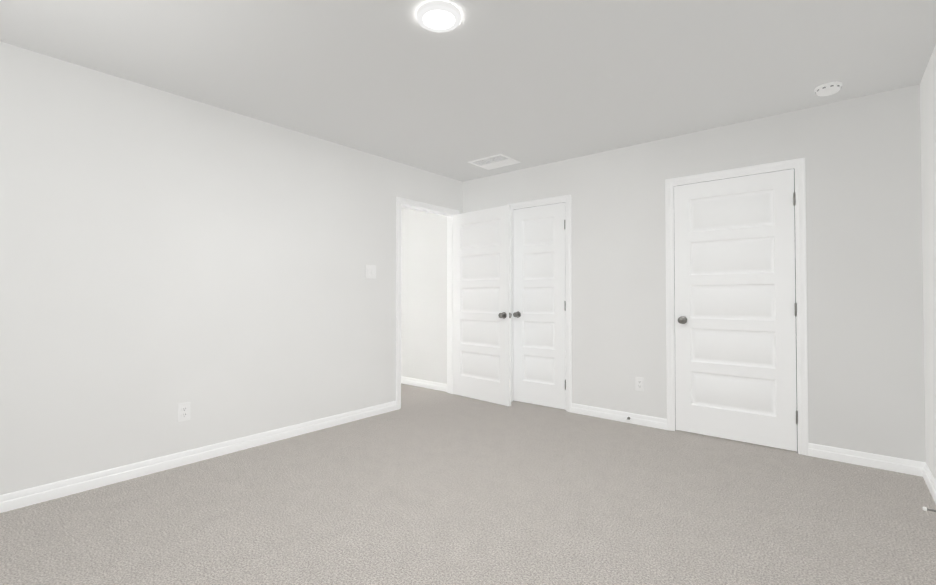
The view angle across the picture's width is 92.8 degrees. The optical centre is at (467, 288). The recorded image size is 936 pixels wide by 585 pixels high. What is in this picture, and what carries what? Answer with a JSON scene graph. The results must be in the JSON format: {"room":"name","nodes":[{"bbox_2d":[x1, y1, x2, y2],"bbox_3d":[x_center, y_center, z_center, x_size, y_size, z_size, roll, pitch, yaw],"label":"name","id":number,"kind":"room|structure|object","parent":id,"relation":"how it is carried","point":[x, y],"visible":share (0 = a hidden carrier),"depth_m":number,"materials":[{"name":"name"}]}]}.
{"room":"empty bedroom","nodes":[
{"label":"empty bedroom","id":0,"kind":"room"},
{"bbox_2d":[0,41,462,494],"bbox_3d":[-1.700,-0.050,3.315,0.115,2.460,4.995,-1,-1,40],"label":"wall","id":1,"kind":"structure","parent":0,"point":[163,254],"depth_m":2.92,"materials":[{"name":"paint"}]},
{"bbox_2d":[178,402,189,421],"bbox_3d":[-1.893,0.825,2.971,0.008,0.120,0.074,-1,-1,40],"label":"electrical outlet","id":2,"kind":"object","parent":1,"relation":"attached to","point":[183,411],"visible":1,"depth_m":2.97,"materials":[{"name":"white plastic"}]},
{"bbox_2d":[0,401,396,512],"bbox_3d":[-1.937,1.130,2.907,0.015,0.088,3.861,-1,-1,40],"label":"baseboard","id":3,"kind":"structure","parent":1,"relation":"attached to","point":[36,495],"depth_m":2.89,"materials":[{"name":"white paint"}]},
{"bbox_2d":[365,265,375,278],"bbox_3d":[-0.909,-0.157,4.173,0.012,0.126,0.122,-1,-1,40],"label":"light switch","id":4,"kind":"object","parent":1,"relation":"attached to","point":[370,271],"visible":1,"depth_m":4.17,"materials":[{"name":"white plastic"}]},
{"bbox_2d":[396,197,458,409],"bbox_3d":[-0.456,0.149,4.815,0.150,2.108,0.944,-1,-1,40],"label":"door frame","id":5,"kind":"structure","parent":1,"relation":"attached to","point":[399,201],"depth_m":4.78,"materials":[{"name":"white paint"}]},
{"bbox_2d":[453,205,511,405],"bbox_3d":[0.132,0.175,4.788,0.822,2.030,0.172,-1,-1,45],"label":"door leaf","id":6,"kind":"structure","parent":1,"relation":"in","point":[482,314],"depth_m":4.74,"materials":[{"name":"white paint"}]},
{"bbox_2d":[401,207,446,383],"bbox_3d":[-0.616,-0.015,5.604,1.135,2.460,0.085,-1,-1,40],"label":"wall","id":7,"kind":"structure","parent":0,"point":[423,295],"depth_m":5.49,"materials":[{"name":"paint"}]},
{"bbox_2d":[401,376,446,391],"bbox_3d":[-0.636,1.170,5.537,1.105,0.088,0.016,-1,-1,40],"label":"baseboard","id":8,"kind":"structure","parent":7,"relation":"attached to","point":[404,380],"depth_m":5.44,"materials":[{"name":"white paint"}]},
{"bbox_2d":[0,383,935,584],"bbox_3d":[-0.304,1.234,2.906,5.262,0.120,6.175,-1,-1,40],"label":"floor","id":9,"kind":"structure","parent":0,"point":[424,486],"depth_m":2.29,"materials":[{"name":"carpet"}]},
{"bbox_2d":[0,0,935,181],"bbox_3d":[-0.304,-1.346,2.946,5.262,0.120,6.175,-1,-1,40],"label":"ceiling","id":10,"kind":"structure","parent":0,"point":[528,83],"depth_m":2.54,"materials":[{"name":"white paint"}]},
{"bbox_2d":[416,1,460,31],"bbox_3d":[-0.138,-1.284,2.117,0.212,0.029,0.212,-1,-1,40],"label":"recessed light","id":11,"kind":"object","parent":10,"relation":"in","point":[438,16],"visible":0.98,"depth_m":2.08,"materials":[{"name":"white plastic"}]},
{"bbox_2d":[468,154,520,169],"bbox_3d":[0.263,-1.259,4.446,0.410,0.015,0.345,-1,-1,40],"label":"ceiling vent","id":12,"kind":"object","parent":10,"relation":"in","point":[494,161],"visible":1,"depth_m":4.43,"materials":[{"name":"white plastic"}]},
{"bbox_2d":[814,81,841,95],"bbox_3d":[2.299,-1.265,2.842,0.140,0.046,0.140,-1,-1,40],"label":"smoke detector","id":13,"kind":"object","parent":10,"relation":"attached to","point":[828,89],"visible":1,"depth_m":2.81,"materials":[{"name":"white plastic"}]},
{"bbox_2d":[463,84,925,461],"bbox_3d":[0.994,-0.034,4.402,5.147,2.460,0.115,-1,-1,40],"label":"wall","id":14,"kind":"structure","parent":0,"point":[865,321],"depth_m":3.12,"materials":[{"name":"paint"}]},
{"bbox_2d":[507,194,571,411],"bbox_3d":[0.754,0.167,4.597,0.655,2.064,0.115,-1,-1,40],"label":"door frame","id":15,"kind":"structure","parent":14,"relation":"attached to","point":[535,206],"depth_m":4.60,"materials":[{"name":"white paint"}]},
{"bbox_2d":[513,202,565,409],"bbox_3d":[0.731,0.172,4.564,0.619,2.030,0.172,-1,-1,40],"label":"closet door leaf","id":16,"kind":"structure","parent":14,"relation":"in","point":[539,326],"depth_m":4.54,"materials":[{"name":"white paint"}]},
{"bbox_2d":[571,403,666,429],"bbox_3d":[1.334,1.147,4.017,0.874,0.088,0.015,-1,-1,40],"label":"baseboard","id":17,"kind":"structure","parent":14,"relation":"attached to","point":[655,422],"depth_m":3.99,"materials":[{"name":"white paint"}]},
{"bbox_2d":[635,377,643,390],"bbox_3d":[1.500,0.836,3.890,0.074,0.120,0.008,-1,-1,40],"label":"electrical outlet","id":18,"kind":"object","parent":14,"relation":"attached to","point":[639,383],"visible":1,"depth_m":3.89,"materials":[{"name":"white plastic"}]},
{"bbox_2d":[674,169,797,450],"bbox_3d":[2.054,0.155,3.470,0.822,2.030,0.172,-1,-1,40],"label":"door leaf","id":19,"kind":"structure","parent":14,"relation":"in","point":[735,317],"depth_m":3.43,"materials":[{"name":"white paint"}]},
{"bbox_2d":[665,158,808,455],"bbox_3d":[2.071,0.129,3.497,0.944,2.108,0.132,-1,-1,40],"label":"door frame","id":20,"kind":"structure","parent":14,"relation":"attached to","point":[798,165],"depth_m":3.21,"materials":[{"name":"white paint"}]},
{"bbox_2d":[808,443,919,475],"bbox_3d":[2.614,1.130,2.958,0.558,0.088,0.015,-1,-1,40],"label":"baseboard","id":21,"kind":"structure","parent":14,"relation":"attached to","point":[900,465],"depth_m":2.94,"materials":[{"name":"white paint"}]},
{"bbox_2d":[920,44,935,480],"bbox_3d":[1.715,-0.081,1.329,0.115,2.460,6.060,-1,-1,40],"label":"wall","id":22,"kind":"structure","parent":0,"point":[928,127],"depth_m":2.58,"materials":[{"name":"paint"}]},
{"bbox_2d":[920,462,935,503],"bbox_3d":[1.289,1.099,0.898,0.016,0.088,4.880,-1,-1,40],"label":"baseboard","id":23,"kind":"structure","parent":22,"relation":"attached to","point":[925,472],"depth_m":2.62,"materials":[{"name":"white paint"}]},
{"bbox_2d":[922,507,935,511],"bbox_3d":[2.304,1.099,2.200,0.082,0.025,0.025,-1,-1,40],"label":"door stop","id":24,"kind":"object","parent":23,"relation":"attached to","point":[925,509],"visible":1,"depth_m":2.21,"materials":[{"name":"grey metal"}]}
]}

